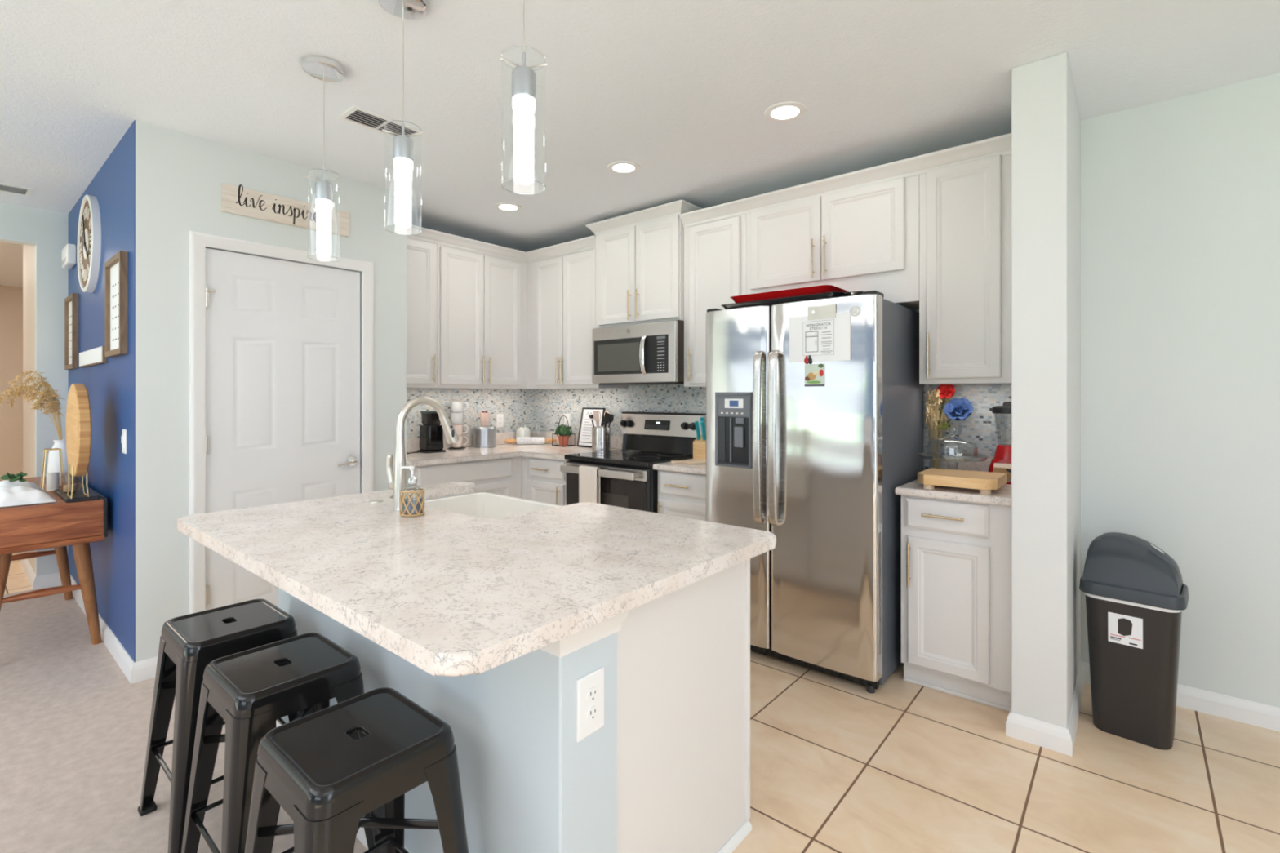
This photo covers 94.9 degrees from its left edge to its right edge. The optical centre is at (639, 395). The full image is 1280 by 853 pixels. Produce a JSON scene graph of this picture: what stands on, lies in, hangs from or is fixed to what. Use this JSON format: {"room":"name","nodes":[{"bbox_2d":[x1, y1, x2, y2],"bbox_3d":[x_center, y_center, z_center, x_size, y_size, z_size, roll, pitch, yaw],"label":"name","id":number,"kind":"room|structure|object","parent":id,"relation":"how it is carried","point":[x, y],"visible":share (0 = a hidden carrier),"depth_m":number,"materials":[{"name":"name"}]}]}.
{"room":"kitchen","nodes":[
{"label":"kitchen","id":0,"kind":"room"},
{"bbox_2d":[0,284,22,479],"bbox_3d":[-6.113,0.024,5.218,4.300,2.621,3.200,0,0,40],"label":"wall","id":1,"kind":"structure","parent":0,"point":[11,297],"depth_m":6.89,"materials":[{"name":"beige paint"}]},
{"bbox_2d":[20,551,157,684],"bbox_3d":[-3.580,1.289,3.790,3.256,0.090,0.382,0,0,40],"label":"baseboard","id":2,"kind":"structure","parent":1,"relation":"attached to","point":[135,672],"depth_m":3.05,"materials":[{"name":"white paint"}]},
{"bbox_2d":[4,552,32,594],"bbox_3d":[-6.082,1.374,5.193,4.380,0.080,3.200,0,0,40],"label":"floor","id":3,"kind":"structure","parent":0,"point":[17,580],"depth_m":4.25,"materials":[{"name":"beige tile"}]},
{"bbox_2d":[22,244,35,573],"bbox_3d":[-4.555,0.024,4.445,0.920,2.621,0.100,0,0,40],"label":"wall","id":4,"kind":"structure","parent":0,"point":[28,251],"depth_m":4.39,"materials":[{"name":"beige paint"}]},
{"bbox_2d":[0,202,68,576],"bbox_3d":[-5.451,0.024,2.586,0.100,2.621,4.420,0,0,40],"label":"wall","id":5,"kind":"structure","parent":0,"point":[47,231],"depth_m":4.09,"materials":[{"name":"white paint"}]},
{"bbox_2d":[68,120,135,662],"bbox_3d":[-3.175,0.024,3.493,2.218,2.621,0.102,0,0,40],"label":"wall","id":6,"kind":"structure","parent":0,"point":[110,386],"depth_m":3.08,"materials":[{"name":"blue paint"}]},
{"bbox_2d":[61,244,76,269],"bbox_3d":[-3.848,-0.936,3.958,0.270,0.130,0.050,0,0,40],"label":"door chime","id":7,"kind":"object","parent":6,"relation":"attached to","point":[68,253],"visible":1,"depth_m":3.88,"materials":[{"name":"white plastic"}]},
{"bbox_2d":[64,293,78,369],"bbox_3d":[-3.832,-0.424,3.959,0.379,0.489,0.030,0,0,40],"label":"frame","id":8,"kind":"object","parent":6,"relation":"attached to","point":[71,302],"visible":1,"depth_m":3.90,"materials":[{"name":"brown wood"}]},
{"bbox_2d":[68,301,71,364],"bbox_3d":[-3.827,-0.424,3.965,0.323,0.433,0.010,0,0,40],"label":"print","id":9,"kind":"object","parent":8,"relation":"in","point":[69,302],"depth_m":4.01,"materials":[{"name":"white paper"}]},
{"bbox_2d":[76,195,101,293],"bbox_3d":[-3.266,-0.896,3.477,0.566,0.566,0.040,0,0,40],"label":"wall clock","id":10,"kind":"object","parent":6,"relation":"attached to","point":[89,230],"visible":1,"depth_m":3.40,"materials":[{"name":"white paint"}]},
{"bbox_2d":[79,346,106,367],"bbox_3d":[-3.218,-0.223,3.449,0.840,0.091,0.020,0,0,40],"label":"wall plaque","id":11,"kind":"object","parent":6,"relation":"attached to","point":[94,357],"visible":0.93,"depth_m":3.37,"materials":[{"name":"white wood"}]},
{"bbox_2d":[104,250,128,357],"bbox_3d":[-2.634,-0.447,2.952,0.405,0.493,0.030,0,0,40],"label":"frame","id":12,"kind":"object","parent":6,"relation":"attached to","point":[116,268],"visible":1,"depth_m":2.95,"materials":[{"name":"brown wood"}]},
{"bbox_2d":[110,262,119,350],"bbox_3d":[-2.629,-0.447,2.958,0.349,0.437,0.010,0,0,40],"label":"print","id":13,"kind":"object","parent":12,"relation":"in","point":[114,266],"depth_m":2.99,"materials":[{"name":"white paper"}]},
{"bbox_2d":[0,585,368,852],"bbox_3d":[-3.514,1.374,1.044,4.890,0.080,4.550,0,0,40],"label":"floor","id":14,"kind":"structure","parent":0,"point":[74,729],"depth_m":2.24,"materials":[{"name":"beige carpet"}]},
{"bbox_2d":[0,475,107,644],"bbox_3d":[-3.470,0.935,3.353,1.466,0.802,0.451,0,0,40],"label":"console table","id":15,"kind":"object","parent":14,"relation":"on","point":[58,525],"visible":0.95,"depth_m":2.96,"materials":[{"name":"brown wood"}]},
{"bbox_2d":[0,471,56,506],"bbox_3d":[-3.187,0.457,3.005,0.477,0.150,0.251,0,0,40],"label":"cloth","id":16,"kind":"object","parent":15,"relation":"on","point":[13,492],"visible":1,"depth_m":2.92,"materials":[{"name":"white fabric"}]},
{"bbox_2d":[0,369,76,487],"bbox_3d":[-3.516,0.192,3.389,0.386,0.687,0.187,0,0,-40],"label":"pampas vase","id":17,"kind":"object","parent":15,"relation":"on","point":[53,463],"visible":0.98,"depth_m":3.42,"materials":[{"name":"white plant"}]},
{"bbox_2d":[40,448,65,492],"bbox_3d":[-3.291,0.416,3.292,0.093,0.237,0.094,0,0,40],"label":"wire lantern","id":18,"kind":"object","parent":15,"relation":"on","point":[52,478],"visible":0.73,"depth_m":3.28,"materials":[{"name":"gold metal"}]},
{"bbox_2d":[46,471,59,491],"bbox_3d":[-3.291,0.482,3.292,0.052,0.100,0.052,0,0,40],"label":"candle","id":19,"kind":"object","parent":18,"relation":"on","point":[52,478],"depth_m":3.28,"materials":[{"name":"beige wax"}]},
{"bbox_2d":[54,486,100,502],"bbox_3d":[-3.004,0.526,3.131,0.466,0.020,0.127,0,0,40],"label":"tray","id":20,"kind":"object","parent":15,"relation":"on","point":[77,495],"visible":0.94,"depth_m":3.03,"materials":[{"name":"black plastic"}]},
{"bbox_2d":[66,383,91,498],"bbox_3d":[-2.877,0.228,3.007,0.473,0.576,0.068,0,0,40],"label":"sculpture","id":21,"kind":"object","parent":20,"relation":"on","point":[78,420],"visible":1,"depth_m":2.91,"materials":[{"name":"brown wood"}]},
{"bbox_2d":[137,598,298,852],"bbox_3d":[-1.330,1.028,1.903,0.411,0.612,0.391,0,0,40],"label":"bar stool","id":22,"kind":"object","parent":14,"relation":"on","point":[188,642],"visible":0.63,"depth_m":1.82,"materials":[{"name":"black paint"}]},
{"bbox_2d":[181,632,375,852],"bbox_3d":[-0.975,1.028,1.605,0.411,0.612,0.391,0,0,40],"label":"bar stool","id":23,"kind":"object","parent":14,"relation":"on","point":[248,690],"visible":0.68,"depth_m":1.54,"materials":[{"name":"black paint"}]},
{"bbox_2d":[244,687,468,852],"bbox_3d":[-0.610,1.028,1.268,0.411,0.612,0.391,0,0,40],"label":"bar stool","id":24,"kind":"object","parent":14,"relation":"on","point":[326,780],"visible":1,"depth_m":1.23,"materials":[{"name":"black paint"}]},
{"bbox_2d":[135,120,406,662],"bbox_3d":[-1.964,0.024,3.285,0.100,2.621,1.335,0,0,40],"label":"wall","id":25,"kind":"structure","parent":0,"point":[180,176],"depth_m":2.87,"materials":[{"name":"white paint"}]},
{"bbox_2d":[189,231,373,613],"bbox_3d":[-1.923,0.261,3.240,0.022,2.146,0.911,0,0,40],"label":"door frame","id":26,"kind":"structure","parent":25,"relation":"attached to","point":[198,242],"depth_m":2.93,"materials":[{"name":"white paint"}]},
{"bbox_2d":[204,248,362,610],"bbox_3d":[-1.933,0.289,3.243,0.100,2.067,0.812,0,0,40],"label":"door","id":27,"kind":"structure","parent":25,"relation":"in","point":[282,337],"depth_m":3.20,"materials":[{"name":"white paint"}]},
{"bbox_2d":[221,182,349,236],"bbox_3d":[-1.928,-1.018,3.236,0.017,0.157,0.631,0,0,40],"label":"wall sign","id":28,"kind":"object","parent":25,"relation":"attached to","point":[236,200],"visible":0.96,"depth_m":3.17,"materials":[{"name":"beige wood"}]},
{"bbox_2d":[0,0,1279,287],"bbox_3d":[-2.873,-1.327,2.235,13.100,0.080,7.400,0,0,40],"label":"ceiling","id":29,"kind":"structure","parent":0,"point":[680,91],"depth_m":2.40,"materials":[{"name":"white paint"}]},
{"bbox_2d":[0,182,32,196],"bbox_3d":[-3.971,-1.281,3.579,0.190,0.010,0.365,0,0,40],"label":"ceiling vent","id":30,"kind":"object","parent":29,"relation":"in","point":[10,188],"visible":1,"depth_m":3.66,"materials":[{"name":"white paint"}]},
{"bbox_2d":[301,55,345,262],"bbox_3d":[-1.236,-0.910,2.296,0.152,0.750,0.152,0,0,40],"label":"pendant light","id":31,"kind":"object","parent":29,"relation":"hanging from","point":[320,68],"visible":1,"depth_m":2.27,"materials":[{"name":"glass"}]},
{"bbox_2d":[315,169,333,202],"bbox_3d":[-1.236,-0.820,2.296,0.062,0.121,0.062,0,0,40],"label":"socket","id":32,"kind":"object","parent":31,"relation":"attached to","point":[323,188],"depth_m":2.27,"materials":[{"name":"silver metal"}]},
{"bbox_2d":[337,105,424,139],"bbox_3d":[-1.223,-1.281,2.786,0.173,0.010,0.335,0,0,40],"label":"ceiling vent","id":33,"kind":"object","parent":29,"relation":"in","point":[356,115],"visible":0.77,"depth_m":2.76,"materials":[{"name":"white metal"}]},
{"bbox_2d":[378,0,427,232],"bbox_3d":[-0.767,-0.910,1.903,0.152,0.750,0.152,0,0,40],"label":"pendant light","id":34,"kind":"object","parent":29,"relation":"hanging from","point":[402,144],"visible":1,"depth_m":1.89,"materials":[{"name":"white glass"}]},
{"bbox_2d":[392,123,413,161],"bbox_3d":[-0.767,-0.820,1.903,0.062,0.121,0.062,0,0,40],"label":"socket","id":35,"kind":"object","parent":34,"relation":"attached to","point":[402,145],"depth_m":1.88,"materials":[{"name":"silver metal"}]},
{"bbox_2d":[493,202,522,212],"bbox_3d":[-0.899,-1.283,4.008,0.188,0.007,0.188,0,0,40],"label":"recessed light","id":36,"kind":"object","parent":29,"relation":"in","point":[504,206],"visible":1,"depth_m":3.99,"materials":[{"name":"white paint"}]},
{"bbox_2d":[500,0,547,195],"bbox_3d":[-0.298,-0.910,1.509,0.152,0.750,0.152,0,0,40],"label":"pendant light","id":37,"kind":"object","parent":29,"relation":"hanging from","point":[523,77],"visible":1,"depth_m":1.49,"materials":[{"name":"white glass"}]},
{"bbox_2d":[511,52,536,100],"bbox_3d":[-0.298,-0.820,1.509,0.062,0.121,0.062,0,0,40],"label":"socket","id":38,"kind":"object","parent":37,"relation":"attached to","point":[523,77],"depth_m":1.48,"materials":[{"name":"silver metal"}]},
{"bbox_2d":[607,160,639,174],"bbox_3d":[-0.092,-1.283,3.314,0.188,0.007,0.188,0,0,40],"label":"recessed light","id":39,"kind":"object","parent":29,"relation":"in","point":[622,167],"visible":1,"depth_m":3.30,"materials":[{"name":"white paint"}]},
{"bbox_2d":[764,102,806,122],"bbox_3d":[0.658,-1.283,2.665,0.188,0.007,0.188,0,0,40],"label":"recessed light","id":40,"kind":"object","parent":29,"relation":"in","point":[783,112],"visible":1,"depth_m":2.66,"materials":[{"name":"white paint"}]},
{"bbox_2d":[275,649,1279,852],"bbox_3d":[-0.614,1.374,0.338,7.000,0.080,7.200,0,0,40],"label":"floor","id":41,"kind":"structure","parent":0,"point":[837,766],"depth_m":2.03,"materials":[{"name":"beige tile"}]},
{"bbox_2d":[406,456,521,498],"bbox_3d":[-1.430,0.896,4.324,0.619,0.876,0.941,0,0,40],"label":"base cabinet","id":42,"kind":"object","parent":41,"relation":"on","point":[502,476],"visible":0.22,"depth_m":4.21,"materials":[{"name":"white wood"}]},
{"bbox_2d":[406,431,622,466],"bbox_3d":[-1.029,0.389,4.375,1.155,0.136,1.535,0,0,40],"label":"countertop","id":43,"kind":"structure","parent":42,"relation":"on","point":[502,450],"depth_m":4.46,"materials":[{"name":"white stone"}]},
{"bbox_2d":[406,410,445,453],"bbox_3d":[-1.640,0.268,4.293,0.170,0.304,0.412,0,0,40],"label":"coffee maker","id":44,"kind":"object","parent":43,"relation":"on","point":[431,433],"visible":0.83,"depth_m":4.33,"materials":[{"name":"black plastic"}]},
{"bbox_2d":[448,400,465,449],"bbox_3d":[-1.446,0.227,4.639,0.129,0.385,0.129,0,0,40],"label":"mug rack","id":45,"kind":"object","parent":43,"relation":"on","point":[461,447],"visible":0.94,"depth_m":4.63,"materials":[{"name":"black metal"}]},
{"bbox_2d":[451,435,468,447],"bbox_3d":[-1.435,0.363,4.643,0.106,0.088,0.116,0,0,40],"label":"mug","id":46,"kind":"object","parent":45,"relation":"in","point":[459,443],"visible":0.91,"depth_m":4.61,"materials":[{"name":"beige ceramic"}]},
{"bbox_2d":[452,424,468,435],"bbox_3d":[-1.435,0.272,4.643,0.106,0.088,0.116,0,0,40],"label":"mug","id":47,"kind":"object","parent":46,"relation":"on","point":[458,428],"visible":0.74,"depth_m":4.61,"materials":[{"name":"beige ceramic"}]},
{"bbox_2d":[450,413,468,424],"bbox_3d":[-1.435,0.181,4.643,0.106,0.088,0.116,0,0,40],"label":"mug","id":48,"kind":"object","parent":47,"relation":"on","point":[455,418],"visible":0.97,"depth_m":4.60,"materials":[{"name":"white ceramic"}]},
{"bbox_2d":[450,401,468,413],"bbox_3d":[-1.435,0.090,4.643,0.106,0.088,0.116,0,0,40],"label":"mug","id":49,"kind":"object","parent":48,"relation":"on","point":[455,406],"visible":1,"depth_m":4.60,"materials":[{"name":"white ceramic"}]},
{"bbox_2d":[473,426,496,448],"bbox_3d":[-1.270,0.336,4.804,0.184,0.169,0.184,0,0,40],"label":"metal canister","id":50,"kind":"object","parent":43,"relation":"on","point":[484,437],"visible":1,"depth_m":4.73,"materials":[{"name":"grey metal"}]},
{"bbox_2d":[515,419,529,444],"bbox_3d":[-1.020,0.314,5.127,0.126,0.212,0.126,0,0,40],"label":"storage jar","id":51,"kind":"object","parent":43,"relation":"on","point":[522,432],"visible":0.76,"depth_m":5.08,"materials":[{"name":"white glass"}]},
{"bbox_2d":[504,436,556,444],"bbox_3d":[-0.938,0.388,5.044,0.446,0.064,0.064,0,0,-10],"label":"rolling pin","id":52,"kind":"object","parent":43,"relation":"on","point":[527,440],"visible":1,"depth_m":5.02,"materials":[{"name":"grey stone"}]},
{"bbox_2d":[551,415,575,446],"bbox_3d":[-0.639,0.293,4.911,0.150,0.254,0.149,0,0,40],"label":"potted plant","id":53,"kind":"object","parent":43,"relation":"on","point":[564,433],"visible":1,"depth_m":4.88,"materials":[{"name":"green plant"}]},
{"bbox_2d":[577,407,605,447],"bbox_3d":[-0.398,0.259,4.769,0.250,0.321,0.078,0,0,40],"label":"framed print","id":54,"kind":"object","parent":43,"relation":"on","point":[584,437],"visible":0.56,"depth_m":4.79,"materials":[{"name":"white paper"}]},
{"bbox_2d":[591,426,610,451],"bbox_3d":[-0.298,0.330,4.523,0.150,0.180,0.150,0,0,40],"label":"utensil crock","id":55,"kind":"object","parent":43,"relation":"on","point":[601,435],"visible":0.92,"depth_m":4.46,"materials":[{"name":"silver metal"}]},
{"bbox_2d":[276,493,751,852],"bbox_3d":[-0.510,0.896,2.005,1.614,0.876,0.834,0,0,40],"label":"kitchen island","id":56,"kind":"object","parent":41,"relation":"on","point":[667,770],"visible":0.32,"depth_m":1.44,"materials":[{"name":"white paint"}]},
{"bbox_2d":[177,481,776,676],"bbox_3d":[-0.594,0.439,1.914,1.722,0.038,1.130,0,0,40],"label":"island countertop","id":57,"kind":"structure","parent":56,"relation":"on","point":[449,593],"depth_m":1.47,"materials":[{"name":"white stone"}]},
{"bbox_2d":[400,465,425,516],"bbox_3d":[-0.801,0.333,2.069,0.083,0.174,0.083,0,0,40],"label":"soap dispenser","id":58,"kind":"object","parent":57,"relation":"on","point":[410,506],"visible":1,"depth_m":2.05,"materials":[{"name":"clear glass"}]},
{"bbox_2d":[386,395,458,511],"bbox_3d":[-0.833,0.211,2.264,0.100,0.418,0.267,0,0,40],"label":"kitchen faucet","id":59,"kind":"object","parent":57,"relation":"on","point":[397,481],"visible":0.95,"depth_m":2.17,"materials":[{"name":"silver metal"}]},
{"bbox_2d":[424,492,560,518],"bbox_3d":[-0.640,0.592,2.398,0.731,0.264,0.509,0,0,40],"label":"farmhouse sink","id":60,"kind":"object","parent":57,"relation":"in","point":[479,504],"visible":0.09,"depth_m":2.69,"materials":[{"name":"white ceramic"}]},
{"bbox_2d":[576,666,604,742],"bbox_3d":[-0.105,0.670,1.278,0.009,0.132,0.083,0,0,40],"label":"wall outlet","id":61,"kind":"object","parent":56,"relation":"attached to","point":[589,687],"visible":1,"depth_m":1.27,"materials":[{"name":"white plastic"}]},
{"bbox_2d":[586,706,598,721],"bbox_3d":[-0.103,0.691,1.276,0.003,0.031,0.033,0,0,40],"label":"receptacle","id":62,"kind":"object","parent":61,"relation":"attached to","point":[592,711],"depth_m":1.27,"materials":[{"name":"grey plastic"}]},
{"bbox_2d":[586,687,598,702],"bbox_3d":[-0.103,0.650,1.276,0.003,0.031,0.033,0,0,40],"label":"receptacle","id":63,"kind":"object","parent":61,"relation":"attached to","point":[592,692],"depth_m":1.27,"materials":[{"name":"white plastic"}]},
{"bbox_2d":[521,456,566,506],"bbox_3d":[-0.747,0.896,4.718,1.159,0.876,0.649,0,0,40],"label":"base cabinet","id":64,"kind":"object","parent":41,"relation":"on","point":[543,481],"visible":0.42,"depth_m":4.32,"materials":[{"name":"white wood"}]},
{"bbox_2d":[560,411,706,513],"bbox_3d":[-0.037,0.714,4.068,0.760,1.180,0.725,0,0,40],"label":"range","id":65,"kind":"object","parent":41,"relation":"on","point":[628,479],"visible":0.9,"depth_m":4.01,"materials":[{"name":"black metal"}]},
{"bbox_2d":[578,465,599,503],"bbox_3d":[-0.333,0.689,3.852,0.166,0.450,0.038,0,0,40],"label":"dish towel","id":66,"kind":"object","parent":65,"relation":"hanging from","point":[588,481],"visible":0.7,"depth_m":3.83,"materials":[{"name":"beige fabric"}]},
{"bbox_2d":[564,448,693,467],"bbox_3d":[-0.029,0.425,4.078,0.756,0.033,0.650,0,0,40],"label":"cooktop","id":67,"kind":"object","parent":65,"relation":"in","point":[618,458],"depth_m":3.94,"materials":[{"name":"black glass"}]},
{"bbox_2d":[657,470,706,520],"bbox_3d":[0.469,0.896,3.697,0.487,0.876,0.649,0,0,40],"label":"base cabinet","id":68,"kind":"object","parent":41,"relation":"on","point":[683,495],"visible":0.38,"depth_m":3.51,"materials":[{"name":"white wood"}]},
{"bbox_2d":[653,458,706,475],"bbox_3d":[0.472,0.389,3.700,0.493,0.136,0.637,0,0,40],"label":"countertop","id":69,"kind":"structure","parent":68,"relation":"on","point":[667,466],"depth_m":3.51,"materials":[{"name":"white stone"}]},
{"bbox_2d":[671,458,706,464],"bbox_3d":[0.347,0.412,3.659,0.315,0.016,0.160,0,0,-7],"label":"paddle board","id":70,"kind":"object","parent":69,"relation":"on","point":[692,461],"visible":0.7,"depth_m":3.62,"materials":[{"name":"brown wood"}]},
{"bbox_2d":[693,435,706,458],"bbox_3d":[0.454,0.343,3.894,0.150,0.155,0.150,0,0,40],"label":"knife block","id":71,"kind":"object","parent":69,"relation":"on","point":[699,446],"visible":0.32,"depth_m":3.85,"materials":[{"name":"brown wood"}]},
{"bbox_2d":[706,290,923,693],"bbox_3d":[0.918,0.434,3.131,0.902,1.800,0.832,0,0,40],"label":"refrigerator","id":72,"kind":"object","parent":41,"relation":"on","point":[820,469],"visible":0.96,"depth_m":2.78,"materials":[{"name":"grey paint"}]},
{"bbox_2d":[720,291,848,309],"bbox_3d":[0.829,-0.466,3.112,0.660,0.034,0.495,0,0,40],"label":"serving tray","id":73,"kind":"object","parent":72,"relation":"on","point":[770,302],"visible":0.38,"depth_m":2.90,"materials":[{"name":"black plastic"}]},
{"bbox_2d":[729,284,848,302],"bbox_3d":[0.820,-0.504,3.117,0.560,0.042,0.440,0,0,40],"label":"serving tray","id":74,"kind":"object","parent":73,"relation":"on","point":[822,288],"visible":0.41,"depth_m":2.92,"materials":[{"name":"red plastic"}]},
{"bbox_2d":[804,364,824,386],"bbox_3d":[0.816,-0.096,2.750,0.097,0.105,0.003,0,0,40],"label":"picture card","id":75,"kind":"object","parent":72,"relation":"attached to","point":[814,373],"visible":1,"depth_m":2.75,"materials":[{"name":"white"}]},
{"bbox_2d":[789,311,850,362],"bbox_3d":[0.833,-0.268,2.737,0.297,0.219,0.002,0,0,40],"label":"paper note","id":76,"kind":"object","parent":72,"relation":"attached to","point":[826,340],"visible":1,"depth_m":2.73,"materials":[{"name":"white paper"}]},
{"bbox_2d":[805,320,833,355],"bbox_3d":[0.831,-0.268,2.738,0.151,0.160,0.001,0,0,40],"label":"print","id":77,"kind":"object","parent":76,"relation":"attached to","point":[819,333],"depth_m":2.73,"materials":[{"name":"grey paper"}]},
{"bbox_2d":[808,304,835,319],"bbox_3d":[0.843,-0.387,2.726,0.135,0.062,0.003,0,0,40],"label":"sheet","id":78,"kind":"object","parent":72,"relation":"attached to","point":[823,312],"visible":1,"depth_m":2.72,"materials":[{"name":"white paper"}]},
{"bbox_2d":[901,495,1011,711],"bbox_3d":[1.558,0.896,2.782,0.456,0.876,0.649,0,0,40],"label":"base cabinet","id":79,"kind":"object","parent":41,"relation":"on","point":[956,556],"visible":0.83,"depth_m":2.57,"materials":[{"name":"white wood"}]},
{"bbox_2d":[895,457,1011,506],"bbox_3d":[1.556,0.389,2.793,0.469,0.136,0.632,0,0,40],"label":"countertop","id":80,"kind":"structure","parent":79,"relation":"on","point":[1002,496],"depth_m":2.62,"materials":[{"name":"white stone"}]},
{"bbox_2d":[924,384,973,468],"bbox_3d":[1.606,0.178,3.053,0.238,0.484,0.146,0,0,40],"label":"flower vase","id":81,"kind":"object","parent":80,"relation":"on","point":[957,409],"visible":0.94,"depth_m":3.08,"materials":[{"name":"clear glass"}]},
{"bbox_2d":[917,467,1006,494],"bbox_3d":[1.460,0.387,2.674,0.320,0.066,0.285,0,0,40],"label":"block","id":82,"kind":"object","parent":80,"relation":"on","point":[984,482],"visible":1,"depth_m":2.59,"materials":[{"name":"brown wood"}]},
{"bbox_2d":[918,426,988,470],"bbox_3d":[1.557,0.288,2.926,0.310,0.264,0.310,0,0,40],"label":"cake stand","id":83,"kind":"object","parent":82,"relation":"on","point":[934,457],"visible":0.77,"depth_m":2.94,"materials":[{"name":"clear glass"}]},
{"bbox_2d":[988,401,1011,484],"bbox_3d":[1.784,0.225,2.837,0.178,0.390,0.210,0,0,40],"label":"blender","id":84,"kind":"object","parent":80,"relation":"on","point":[1001,462],"visible":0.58,"depth_m":2.81,"materials":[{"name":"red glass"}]},
{"bbox_2d":[1079,532,1188,750],"bbox_3d":[1.966,0.945,2.343,0.270,0.778,0.322,0,0,-45],"label":"trash can","id":85,"kind":"object","parent":41,"relation":"on","point":[1136,594],"visible":1,"depth_m":2.26,"materials":[{"name":"grey plastic"}]},
{"bbox_2d":[1110,635,1137,645],"bbox_3d":[1.873,0.950,2.274,0.001,0.015,0.081,0,0,-45],"label":"print","id":86,"kind":"object","parent":85,"relation":"on","point":[1110,636],"depth_m":2.28},
{"bbox_2d":[1110,633,1141,640],"bbox_3d":[1.877,0.934,2.270,0.001,0.005,0.092,0,0,-45],"label":"print","id":87,"kind":"object","parent":85,"relation":"on","point":[1110,633],"depth_m":2.27},
{"bbox_2d":[1011,52,1080,728],"bbox_3d":[1.771,0.024,2.541,0.179,2.621,0.756,0,0,40],"label":"wall","id":88,"kind":"structure","parent":0,"point":[1046,122],"depth_m":2.26,"materials":[{"name":"white paint"}]},
{"bbox_2d":[1080,72,1279,707],"bbox_3d":[3.256,0.024,1.834,3.200,2.621,0.130,0,0,40],"label":"wall","id":89,"kind":"structure","parent":0,"point":[1180,196],"depth_m":2.50,"materials":[{"name":"white paint"}]},
{"bbox_2d":[1005,661,1279,756],"bbox_3d":[2.896,1.289,1.567,3.187,0.090,0.743,0,0,40],"label":"baseboard","id":90,"kind":"structure","parent":89,"relation":"attached to","point":[1042,734],"depth_m":2.37,"materials":[{"name":"white paint"}]},
{"bbox_3d":[0.509,0.024,4.161,4.000,2.621,0.100,0,0,40],"label":"wall","id":91,"kind":"structure","parent":0,"visible":0},
{"bbox_2d":[595,214,684,328],"bbox_3d":[0.069,-0.844,4.179,0.768,0.704,0.424,0,0,40],"label":"upper cabinet","id":92,"kind":"object","parent":91,"relation":"attached to","point":[640,268],"visible":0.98,"depth_m":4.00,"materials":[{"name":"white wood"}]},
{"bbox_2d":[592,320,684,385],"bbox_3d":[0.066,-0.285,4.152,0.750,0.410,0.471,0,0,40],"label":"microwave","id":93,"kind":"object","parent":92,"relation":"attached to","point":[650,353],"visible":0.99,"depth_m":3.96,"materials":[{"name":"silver metal"}]},
{"bbox_2d":[532,384,1011,471],"bbox_3d":[0.482,0.094,4.115,3.819,0.720,0.006,0,0,40],"label":"tiled wall","id":94,"kind":"structure","parent":91,"relation":"attached to","point":[548,406],"depth_m":4.24,"materials":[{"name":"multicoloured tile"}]},
{"bbox_2d":[527,248,628,389],"bbox_3d":[-0.530,-0.584,4.706,0.824,1.053,0.389,0,0,40],"label":"upper cabinet","id":95,"kind":"object","parent":94,"relation":"attached to","point":[562,289],"visible":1,"depth_m":4.57,"materials":[{"name":"white wood"}]},
{"bbox_2d":[684,213,746,386],"bbox_3d":[0.553,-0.584,3.796,0.462,1.053,0.389,0,0,40],"label":"upper cabinet","id":96,"kind":"object","parent":94,"relation":"attached to","point":[715,252],"visible":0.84,"depth_m":3.72,"materials":[{"name":"white wood"}]},
{"bbox_2d":[746,174,919,310],"bbox_3d":[1.103,-0.791,3.334,0.970,0.639,0.389,0,0,40],"label":"upper cabinet","id":97,"kind":"object","parent":91,"relation":"attached to","point":[866,237],"visible":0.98,"depth_m":3.15,"materials":[{"name":"white wood"}]},
{"bbox_2d":[586,133,1011,235],"bbox_3d":[0.771,-1.173,3.591,2.699,0.154,0.417,0,0,40],"label":"crown molding","id":98,"kind":"structure","parent":97,"relation":"attached to","point":[1001,144],"depth_m":3.23,"materials":[{"name":"white wood"}]},
{"bbox_2d":[919,154,1011,385],"bbox_3d":[1.646,-0.584,2.878,0.444,1.053,0.389,0,0,40],"label":"upper cabinet","id":99,"kind":"object","parent":91,"relation":"attached to","point":[965,208],"visible":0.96,"depth_m":2.77,"materials":[{"name":"white wood"}]},
{"bbox_3d":[-1.910,0.024,4.313,0.100,2.621,2.780,0,0,40],"label":"wall","id":100,"kind":"structure","parent":0,"visible":0},
{"bbox_2d":[406,237,436,387],"bbox_3d":[-1.696,-0.584,4.183,0.396,1.053,0.383,0,0,40],"label":"upper cabinet","id":101,"kind":"object","parent":100,"relation":"attached to","point":[421,255],"visible":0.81,"depth_m":4.14,"materials":[{"name":"white wood"}]},
{"bbox_2d":[406,387,532,438],"bbox_3d":[-1.475,0.132,4.749,0.006,0.379,1.540,0,0,40],"label":"tiled wall","id":102,"kind":"structure","parent":100,"relation":"attached to","point":[516,405],"depth_m":4.90,"materials":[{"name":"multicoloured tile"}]},
{"bbox_2d":[422,244,551,389],"bbox_3d":[-1.199,-0.584,4.775,0.396,1.053,1.158,0,0,40],"label":"upper cabinet","id":103,"kind":"object","parent":102,"relation":"attached to","point":[482,299],"visible":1,"depth_m":4.49,"materials":[{"name":"white wood"}]},
{"bbox_2d":[406,225,595,263],"bbox_3d":[-1.007,-1.134,4.139,0.824,0.076,1.201,0,0,40],"label":"crown molding","id":104,"kind":"structure","parent":103,"relation":"attached to","point":[427,235],"depth_m":4.46,"materials":[{"name":"white wood"}]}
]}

